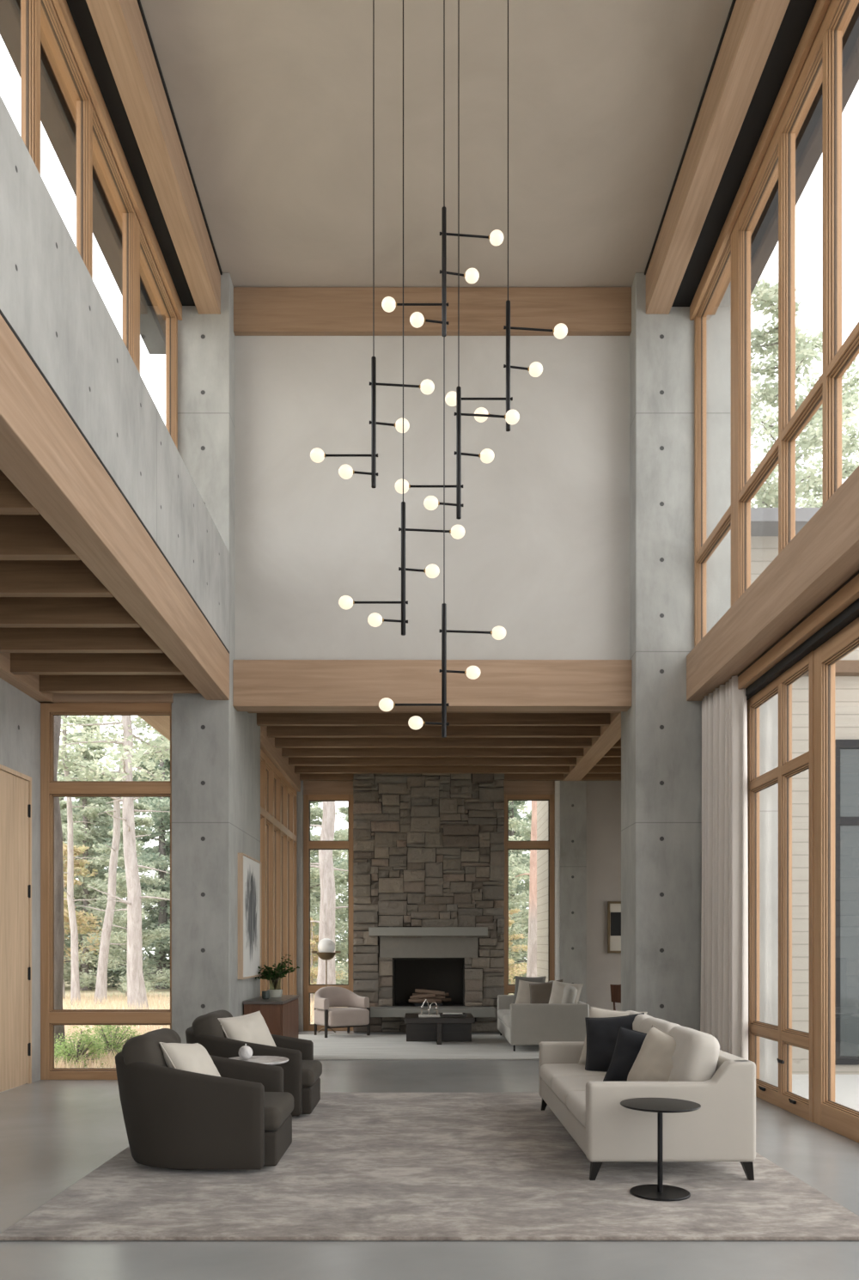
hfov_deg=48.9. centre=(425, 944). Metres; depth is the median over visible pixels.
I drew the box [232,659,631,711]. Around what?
beam
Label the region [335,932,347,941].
evergreen tree
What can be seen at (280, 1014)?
sideboard
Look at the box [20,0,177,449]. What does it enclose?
window
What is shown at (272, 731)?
beam
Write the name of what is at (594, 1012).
throw pillow
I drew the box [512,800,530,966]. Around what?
evergreen tree
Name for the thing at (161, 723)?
soffit
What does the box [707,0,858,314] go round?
trim
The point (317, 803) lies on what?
evergreen tree
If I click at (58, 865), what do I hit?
pine tree
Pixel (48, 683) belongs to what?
beam
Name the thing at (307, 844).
window
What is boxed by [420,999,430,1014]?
sculpture
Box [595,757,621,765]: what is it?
beam
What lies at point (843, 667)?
ceiling
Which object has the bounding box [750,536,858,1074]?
wall
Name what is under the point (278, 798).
window
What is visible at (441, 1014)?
tray
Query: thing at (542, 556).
wall
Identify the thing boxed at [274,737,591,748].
beam
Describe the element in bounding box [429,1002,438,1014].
sculpture
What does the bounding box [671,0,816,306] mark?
ceiling recess
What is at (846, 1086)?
terrace
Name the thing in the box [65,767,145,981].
evergreen tree
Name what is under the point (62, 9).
trim
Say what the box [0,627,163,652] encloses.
beam
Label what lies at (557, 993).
throw pillow
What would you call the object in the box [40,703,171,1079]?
window
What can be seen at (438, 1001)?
log
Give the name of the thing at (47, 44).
trim
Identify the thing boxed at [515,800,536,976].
pine tree
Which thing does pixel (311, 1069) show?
seat cushion
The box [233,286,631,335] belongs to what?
beam
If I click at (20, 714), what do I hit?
wall
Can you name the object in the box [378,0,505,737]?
pendant light
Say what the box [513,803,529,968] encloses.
evergreen tree
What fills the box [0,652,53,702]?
trim
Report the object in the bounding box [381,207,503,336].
pendant light
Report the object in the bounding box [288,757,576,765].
beam
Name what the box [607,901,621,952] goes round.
framed artwork
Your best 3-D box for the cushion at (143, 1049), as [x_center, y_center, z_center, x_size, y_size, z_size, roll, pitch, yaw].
[-1.849,0.833,6.503,0.358,0.489,0.704,0,0,0]
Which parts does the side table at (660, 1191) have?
plate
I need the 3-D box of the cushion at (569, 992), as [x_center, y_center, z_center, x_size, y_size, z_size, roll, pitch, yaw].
[2.017,0.803,13.740,0.269,0.470,1.080,0,0,0]
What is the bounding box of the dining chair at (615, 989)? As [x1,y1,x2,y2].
[609,984,621,1010]
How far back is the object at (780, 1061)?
8.59 m
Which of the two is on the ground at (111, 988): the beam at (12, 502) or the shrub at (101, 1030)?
the shrub at (101, 1030)
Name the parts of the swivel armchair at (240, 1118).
seat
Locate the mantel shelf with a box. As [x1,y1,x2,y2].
[368,926,487,935]
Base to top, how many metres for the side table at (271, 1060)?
0.575 m
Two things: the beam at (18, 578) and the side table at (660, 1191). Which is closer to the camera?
the side table at (660, 1191)
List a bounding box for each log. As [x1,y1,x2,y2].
[408,999,436,1003]
[409,993,435,999]
[412,993,444,999]
[414,988,444,995]
[421,998,441,1003]
[441,998,451,1001]
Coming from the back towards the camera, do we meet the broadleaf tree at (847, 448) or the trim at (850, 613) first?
the broadleaf tree at (847, 448)
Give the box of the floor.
[0,1030,858,1279]
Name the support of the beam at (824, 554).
attached to the pillar at (661, 730)
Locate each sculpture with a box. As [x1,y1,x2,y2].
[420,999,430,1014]
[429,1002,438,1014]
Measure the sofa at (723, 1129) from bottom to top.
0.911 m
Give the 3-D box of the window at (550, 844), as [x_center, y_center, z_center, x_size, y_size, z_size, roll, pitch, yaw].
[1.811,-0.565,16.580,0.902,4.130,0.140,0,0,0]
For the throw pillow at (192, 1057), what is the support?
on the swivel armchair at (240, 1118)
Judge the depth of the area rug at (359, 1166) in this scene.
5.67 m
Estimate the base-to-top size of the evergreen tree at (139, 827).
12.297 m
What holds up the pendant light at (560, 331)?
hanging from the ceiling at (271, 100)
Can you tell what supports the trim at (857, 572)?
attached to the wall at (769, 710)
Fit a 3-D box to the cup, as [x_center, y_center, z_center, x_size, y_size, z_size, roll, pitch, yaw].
[-1.970,0.618,11.680,0.104,0.100,0.104,0,0,0]
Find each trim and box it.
[0,309,229,653]
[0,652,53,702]
[40,14,164,314]
[51,0,831,320]
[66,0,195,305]
[136,0,736,274]
[554,780,560,981]
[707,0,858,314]
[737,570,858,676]
[745,597,858,700]
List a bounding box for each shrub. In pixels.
[54,1024,109,1067]
[83,1024,141,1055]
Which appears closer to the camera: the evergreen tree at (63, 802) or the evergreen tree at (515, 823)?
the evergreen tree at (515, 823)
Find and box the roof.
[40,2,858,337]
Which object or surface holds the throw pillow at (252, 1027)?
on the swivel armchair at (301, 1073)
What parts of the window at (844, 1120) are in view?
frame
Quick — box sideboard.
[242,994,299,1038]
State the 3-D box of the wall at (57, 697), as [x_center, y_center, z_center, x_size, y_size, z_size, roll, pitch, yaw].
[-3.550,-2.895,10.575,1.500,0.410,0.250,0,0,0]
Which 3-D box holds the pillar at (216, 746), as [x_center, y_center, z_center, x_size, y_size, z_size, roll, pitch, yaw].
[-2.498,-2.987,11.485,0.644,8.974,1.970,0,0,0]
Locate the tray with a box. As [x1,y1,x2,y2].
[439,1012,466,1016]
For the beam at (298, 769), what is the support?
attached to the ceiling at (843, 667)
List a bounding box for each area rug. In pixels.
[0,1092,858,1240]
[298,1034,538,1060]
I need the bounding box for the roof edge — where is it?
[750,507,820,536]
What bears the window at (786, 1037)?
in the wall at (769, 710)
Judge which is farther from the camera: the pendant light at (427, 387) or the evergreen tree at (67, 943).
the evergreen tree at (67, 943)
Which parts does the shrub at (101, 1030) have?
stem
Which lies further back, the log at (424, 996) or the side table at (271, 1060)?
the log at (424, 996)
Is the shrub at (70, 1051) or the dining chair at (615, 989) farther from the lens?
the dining chair at (615, 989)
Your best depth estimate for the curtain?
9.70 m
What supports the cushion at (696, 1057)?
on the sofa at (723, 1129)
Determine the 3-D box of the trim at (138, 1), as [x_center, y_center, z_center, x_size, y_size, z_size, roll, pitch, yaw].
[0.089,-7.459,3.750,4.722,0.030,13.500,0,0,0]
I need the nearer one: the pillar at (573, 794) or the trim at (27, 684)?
the trim at (27, 684)
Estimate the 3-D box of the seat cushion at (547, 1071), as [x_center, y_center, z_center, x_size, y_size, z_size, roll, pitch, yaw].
[1.430,1.105,7.980,0.860,0.155,0.772,0,0,0]
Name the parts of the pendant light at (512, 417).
globe, globe, arm, arm, rod, arm, arm, globe, globe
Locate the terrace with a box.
[792,1074,858,1110]
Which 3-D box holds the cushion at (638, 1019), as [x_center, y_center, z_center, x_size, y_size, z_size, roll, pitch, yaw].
[1.772,0.814,7.980,0.302,0.493,0.779,0,0,0]
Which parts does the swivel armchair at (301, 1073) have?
seat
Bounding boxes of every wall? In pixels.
[0,95,229,651]
[0,677,40,1082]
[40,693,173,703]
[234,335,629,659]
[297,780,303,1030]
[303,780,621,1011]
[536,800,548,982]
[746,693,778,1086]
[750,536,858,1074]
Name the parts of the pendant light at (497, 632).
globe, globe, arm, arm, rod, arm, arm, globe, globe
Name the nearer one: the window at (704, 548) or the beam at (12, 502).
the beam at (12, 502)
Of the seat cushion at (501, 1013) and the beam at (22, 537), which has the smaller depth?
the beam at (22, 537)
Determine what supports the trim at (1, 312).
attached to the wall at (49, 296)
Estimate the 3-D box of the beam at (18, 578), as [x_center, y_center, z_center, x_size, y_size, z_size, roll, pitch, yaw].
[-3.315,-2.870,7.315,1.770,0.320,0.100,0,0,0]
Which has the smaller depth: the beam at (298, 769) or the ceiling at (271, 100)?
the ceiling at (271, 100)
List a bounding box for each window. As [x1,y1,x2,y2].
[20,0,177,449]
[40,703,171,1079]
[260,749,297,995]
[303,794,353,1030]
[503,794,554,994]
[694,230,732,646]
[732,0,858,604]
[747,651,813,1122]
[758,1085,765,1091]
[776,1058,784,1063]
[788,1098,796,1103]
[813,616,858,1142]
[835,739,858,1064]
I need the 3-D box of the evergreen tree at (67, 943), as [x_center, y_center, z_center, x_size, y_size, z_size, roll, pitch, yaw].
[-12.188,-2.501,34.157,4.600,8.272,4.304,0,0,-4]
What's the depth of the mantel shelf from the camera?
15.98 m
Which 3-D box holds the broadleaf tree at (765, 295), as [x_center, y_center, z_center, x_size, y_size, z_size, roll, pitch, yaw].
[8.640,-7.271,22.417,4.738,17.613,6.272,0,0,-44]
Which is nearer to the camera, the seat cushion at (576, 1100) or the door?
the seat cushion at (576, 1100)
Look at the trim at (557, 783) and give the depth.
16.42 m
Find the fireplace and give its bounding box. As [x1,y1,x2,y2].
[353,774,504,1032]
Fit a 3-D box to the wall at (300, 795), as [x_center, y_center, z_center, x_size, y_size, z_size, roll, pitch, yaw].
[-2.365,-0.830,16.560,0.470,4.660,0.280,0,0,0]
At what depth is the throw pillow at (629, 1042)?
6.88 m
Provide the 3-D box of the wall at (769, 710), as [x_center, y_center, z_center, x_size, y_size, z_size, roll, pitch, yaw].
[3.445,-0.855,10.050,0.350,4.710,0.900,0,0,0]
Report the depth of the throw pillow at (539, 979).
14.77 m
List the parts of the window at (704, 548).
sash rail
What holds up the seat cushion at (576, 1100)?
on the sofa at (723, 1129)
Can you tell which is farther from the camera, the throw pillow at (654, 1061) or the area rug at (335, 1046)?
the area rug at (335, 1046)
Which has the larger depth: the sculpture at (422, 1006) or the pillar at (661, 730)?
the sculpture at (422, 1006)
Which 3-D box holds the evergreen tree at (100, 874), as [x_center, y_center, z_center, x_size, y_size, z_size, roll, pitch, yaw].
[-12.091,-3.464,33.768,4.825,10.018,5.386,0,0,-25]
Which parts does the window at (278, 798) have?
sash rail, rail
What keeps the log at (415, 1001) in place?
on the fireplace
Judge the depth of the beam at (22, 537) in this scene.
6.56 m
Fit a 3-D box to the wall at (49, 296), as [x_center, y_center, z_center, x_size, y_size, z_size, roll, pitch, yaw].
[-2.468,-3.806,3.750,0.584,1.102,13.500,0,0,0]
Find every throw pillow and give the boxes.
[158,1042,220,1076]
[217,1011,275,1046]
[512,975,546,1003]
[514,979,538,1003]
[529,979,562,1003]
[548,980,583,1003]
[578,1005,647,1064]
[585,1012,644,1071]
[603,1025,646,1081]
[627,1024,676,1081]
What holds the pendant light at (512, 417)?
hanging from the ceiling at (271, 100)
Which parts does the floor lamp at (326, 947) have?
lamp shade, globe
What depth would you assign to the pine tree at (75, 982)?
24.14 m
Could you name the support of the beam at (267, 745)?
attached to the pillar at (216, 746)
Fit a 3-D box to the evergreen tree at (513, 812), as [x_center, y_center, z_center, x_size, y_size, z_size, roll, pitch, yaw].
[2.868,-3.588,34.325,5.842,10.505,5.466,0,0,25]
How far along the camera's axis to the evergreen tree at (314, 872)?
27.10 m
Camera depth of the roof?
9.51 m
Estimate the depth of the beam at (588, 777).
16.30 m
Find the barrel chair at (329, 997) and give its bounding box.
[314,986,370,1037]
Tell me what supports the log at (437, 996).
on the log
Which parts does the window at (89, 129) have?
sash rail, rail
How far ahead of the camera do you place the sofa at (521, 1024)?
13.10 m
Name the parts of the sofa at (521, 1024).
arm, arm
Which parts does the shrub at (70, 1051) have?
stem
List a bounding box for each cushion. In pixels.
[121,1028,181,1066]
[191,1009,232,1037]
[264,1091,293,1131]
[301,1060,322,1087]
[497,1009,510,1021]
[502,1014,510,1028]
[539,1063,606,1089]
[551,1075,604,1106]
[561,985,577,1003]
[566,1091,585,1127]
[627,1010,654,1031]
[638,1017,680,1033]
[667,1025,719,1081]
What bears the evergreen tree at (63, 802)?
on the ground at (111, 988)
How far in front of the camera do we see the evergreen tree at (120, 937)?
27.44 m
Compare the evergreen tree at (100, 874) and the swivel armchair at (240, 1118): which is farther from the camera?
the evergreen tree at (100, 874)
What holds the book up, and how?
on the coffee table at (441, 1028)
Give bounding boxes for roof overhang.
[0,0,858,354]
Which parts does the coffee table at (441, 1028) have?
panel, panel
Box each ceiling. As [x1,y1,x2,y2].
[140,0,732,286]
[247,711,621,713]
[803,659,858,676]
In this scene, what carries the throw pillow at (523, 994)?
on the sofa at (521, 1024)
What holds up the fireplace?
on the floor
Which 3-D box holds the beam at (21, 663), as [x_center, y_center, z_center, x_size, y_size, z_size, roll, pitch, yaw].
[-3.315,-2.870,9.430,1.770,0.320,0.100,0,0,0]
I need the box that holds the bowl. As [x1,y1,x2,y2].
[268,988,282,997]
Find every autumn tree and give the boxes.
[62,841,102,998]
[310,916,347,1002]
[508,908,527,984]
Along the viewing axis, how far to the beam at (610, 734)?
13.76 m
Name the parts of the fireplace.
fire grate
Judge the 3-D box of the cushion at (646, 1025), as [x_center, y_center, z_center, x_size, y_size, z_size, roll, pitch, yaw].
[1.773,0.814,7.198,0.314,0.494,0.776,0,0,0]
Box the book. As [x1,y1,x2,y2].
[418,1014,439,1017]
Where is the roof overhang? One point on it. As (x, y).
(57, 121)
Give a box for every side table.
[229,1055,288,1065]
[620,1097,700,1201]
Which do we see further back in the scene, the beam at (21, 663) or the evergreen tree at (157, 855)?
the evergreen tree at (157, 855)
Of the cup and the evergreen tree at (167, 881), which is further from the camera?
the evergreen tree at (167, 881)
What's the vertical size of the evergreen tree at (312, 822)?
7.223 m
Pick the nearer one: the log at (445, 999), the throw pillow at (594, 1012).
the throw pillow at (594, 1012)
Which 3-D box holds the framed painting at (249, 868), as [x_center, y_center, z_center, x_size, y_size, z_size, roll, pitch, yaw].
[-2.147,-0.335,11.590,0.058,1.470,1.260,0,0,0]
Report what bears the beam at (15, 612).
attached to the ceiling
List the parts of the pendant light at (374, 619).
globe, globe, arm, arm, rod, arm, arm, globe, globe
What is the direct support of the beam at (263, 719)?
attached to the ceiling at (843, 667)
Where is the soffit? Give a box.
[138,715,170,740]
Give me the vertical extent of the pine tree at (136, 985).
11.021 m
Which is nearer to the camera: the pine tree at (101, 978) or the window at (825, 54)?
the window at (825, 54)
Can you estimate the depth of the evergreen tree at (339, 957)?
29.02 m
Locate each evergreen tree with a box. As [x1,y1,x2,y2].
[56,762,78,944]
[57,715,152,987]
[57,743,146,990]
[60,766,148,987]
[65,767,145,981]
[67,797,170,996]
[85,727,170,988]
[119,746,170,976]
[141,833,170,969]
[141,855,170,966]
[147,833,170,988]
[310,801,347,968]
[310,801,347,981]
[310,806,347,984]
[310,808,347,994]
[313,812,347,959]
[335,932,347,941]
[508,800,530,984]
[508,800,530,994]
[508,805,531,976]
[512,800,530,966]
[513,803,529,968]
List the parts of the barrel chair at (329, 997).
leg, leg, seat, backrest, seat frame, leg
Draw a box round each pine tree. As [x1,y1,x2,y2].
[54,715,66,1059]
[57,715,133,1005]
[57,715,170,1004]
[58,715,170,1009]
[310,801,347,1007]
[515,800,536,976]
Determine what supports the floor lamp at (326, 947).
on the floor
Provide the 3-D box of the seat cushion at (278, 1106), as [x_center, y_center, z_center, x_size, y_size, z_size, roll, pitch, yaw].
[-1.413,1.129,6.505,0.935,0.182,0.720,0,0,0]
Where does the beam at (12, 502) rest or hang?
attached to the ceiling
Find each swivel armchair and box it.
[115,1028,293,1170]
[185,1009,322,1115]
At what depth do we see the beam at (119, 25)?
8.29 m
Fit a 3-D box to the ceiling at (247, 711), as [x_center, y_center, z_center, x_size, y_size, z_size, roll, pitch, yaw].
[0.107,-3.005,11.570,4.566,0.310,0.100,0,0,0]
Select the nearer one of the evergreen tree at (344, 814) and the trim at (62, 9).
the trim at (62, 9)
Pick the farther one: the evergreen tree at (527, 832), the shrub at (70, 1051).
the evergreen tree at (527, 832)
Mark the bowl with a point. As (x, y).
(273, 992)
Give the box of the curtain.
[700,675,748,1060]
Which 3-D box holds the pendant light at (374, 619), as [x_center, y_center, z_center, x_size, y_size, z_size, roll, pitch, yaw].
[-0.169,-4.874,6.932,0.931,5.200,0.157,0,0,-4]
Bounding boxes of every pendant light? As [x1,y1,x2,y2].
[310,0,434,487]
[338,0,465,635]
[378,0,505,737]
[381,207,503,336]
[394,0,519,519]
[444,0,567,431]
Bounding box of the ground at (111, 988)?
[62,961,524,1067]
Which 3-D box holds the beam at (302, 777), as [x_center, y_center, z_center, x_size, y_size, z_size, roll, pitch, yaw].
[0.107,-3.005,16.351,4.566,0.310,0.100,0,0,0]
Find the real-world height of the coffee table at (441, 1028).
0.395 m
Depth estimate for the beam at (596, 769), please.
15.62 m
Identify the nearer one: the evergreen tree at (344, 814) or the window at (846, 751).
the window at (846, 751)
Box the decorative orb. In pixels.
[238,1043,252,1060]
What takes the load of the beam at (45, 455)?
attached to the pillar at (216, 746)
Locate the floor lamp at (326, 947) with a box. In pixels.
[311,938,341,1032]
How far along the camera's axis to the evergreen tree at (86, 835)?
31.66 m
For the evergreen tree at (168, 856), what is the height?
9.795 m
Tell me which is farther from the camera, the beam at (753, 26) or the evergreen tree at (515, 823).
the evergreen tree at (515, 823)
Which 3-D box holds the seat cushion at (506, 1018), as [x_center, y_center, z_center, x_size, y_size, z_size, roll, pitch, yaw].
[1.635,1.105,13.745,0.950,0.155,1.102,0,0,0]
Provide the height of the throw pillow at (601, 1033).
0.525 m
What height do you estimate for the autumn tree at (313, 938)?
2.311 m
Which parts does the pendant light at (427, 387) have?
globe, globe, arm, arm, rod, arm, arm, globe, globe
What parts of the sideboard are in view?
door, door, door, door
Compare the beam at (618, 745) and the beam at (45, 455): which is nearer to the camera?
the beam at (45, 455)
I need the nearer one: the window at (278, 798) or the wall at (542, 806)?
the window at (278, 798)
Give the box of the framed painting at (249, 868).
[237,853,261,979]
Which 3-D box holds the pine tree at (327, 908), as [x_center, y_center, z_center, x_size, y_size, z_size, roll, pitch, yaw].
[-2.215,-3.966,22.011,3.670,11.014,4.711,0,0,0]
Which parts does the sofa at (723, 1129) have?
leg, arm, leg, arm, leg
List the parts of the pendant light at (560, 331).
globe, globe, arm, rod, arm, arm, globe, globe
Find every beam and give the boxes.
[0,314,229,700]
[0,469,39,514]
[0,513,79,560]
[0,559,113,597]
[0,596,140,627]
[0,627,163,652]
[10,652,182,674]
[39,674,199,693]
[85,0,220,314]
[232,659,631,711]
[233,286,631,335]
[256,713,609,725]
[260,725,300,792]
[267,725,600,737]
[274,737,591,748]
[281,748,583,757]
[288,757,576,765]
[294,765,569,774]
[299,774,563,780]
[562,712,621,780]
[580,774,621,780]
[586,765,621,774]
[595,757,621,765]
[602,748,621,757]
[611,737,621,748]
[646,0,790,314]
[686,465,858,700]
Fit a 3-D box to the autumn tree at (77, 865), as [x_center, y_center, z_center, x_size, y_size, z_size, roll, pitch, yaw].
[-10.392,-0.776,27.074,3.251,4.623,3.052,0,0,-23]
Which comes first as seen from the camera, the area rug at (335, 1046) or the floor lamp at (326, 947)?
the area rug at (335, 1046)
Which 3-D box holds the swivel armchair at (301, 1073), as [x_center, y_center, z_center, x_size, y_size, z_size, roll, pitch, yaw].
[-1.532,1.034,8.400,1.165,0.889,0.926,0,0,0]
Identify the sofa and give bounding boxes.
[497,980,589,1051]
[538,1010,755,1180]
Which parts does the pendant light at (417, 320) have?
globe, globe, arm, arm, rod, arm, arm, globe, globe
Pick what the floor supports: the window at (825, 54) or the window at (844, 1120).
the window at (844, 1120)
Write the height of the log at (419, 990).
0.109 m
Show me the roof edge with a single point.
(764, 521)
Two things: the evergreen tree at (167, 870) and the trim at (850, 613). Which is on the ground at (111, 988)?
the evergreen tree at (167, 870)
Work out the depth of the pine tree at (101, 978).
24.41 m
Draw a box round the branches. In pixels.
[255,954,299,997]
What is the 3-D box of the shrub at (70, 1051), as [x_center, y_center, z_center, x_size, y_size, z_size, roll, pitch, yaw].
[-4.428,1.270,11.925,0.829,0.593,0.829,0,0,-8]
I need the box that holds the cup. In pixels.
[262,990,269,999]
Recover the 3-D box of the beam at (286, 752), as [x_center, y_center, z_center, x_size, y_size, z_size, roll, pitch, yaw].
[0.107,-3.005,14.302,4.566,0.310,0.100,0,0,0]
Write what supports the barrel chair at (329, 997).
on the area rug at (335, 1046)
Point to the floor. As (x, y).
(54, 1133)
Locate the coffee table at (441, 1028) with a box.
[404,1012,474,1044]
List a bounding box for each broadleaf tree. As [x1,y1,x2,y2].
[750,278,858,507]
[795,357,858,507]
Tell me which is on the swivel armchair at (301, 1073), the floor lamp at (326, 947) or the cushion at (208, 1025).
the cushion at (208, 1025)
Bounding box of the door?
[0,764,31,1092]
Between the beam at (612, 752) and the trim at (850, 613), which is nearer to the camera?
the trim at (850, 613)
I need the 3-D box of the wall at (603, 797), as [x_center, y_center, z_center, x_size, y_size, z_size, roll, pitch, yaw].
[1.535,-0.830,16.600,7.330,4.660,0.200,0,0,0]
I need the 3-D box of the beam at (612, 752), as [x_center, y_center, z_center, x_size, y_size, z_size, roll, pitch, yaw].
[3.845,-3.005,14.302,2.310,0.310,0.100,0,0,0]
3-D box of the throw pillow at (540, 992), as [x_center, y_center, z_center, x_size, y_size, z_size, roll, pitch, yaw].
[1.759,0.760,13.748,0.582,0.530,0.247,0,0,25]
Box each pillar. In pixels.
[171,272,260,1043]
[560,780,586,1003]
[621,272,731,1030]

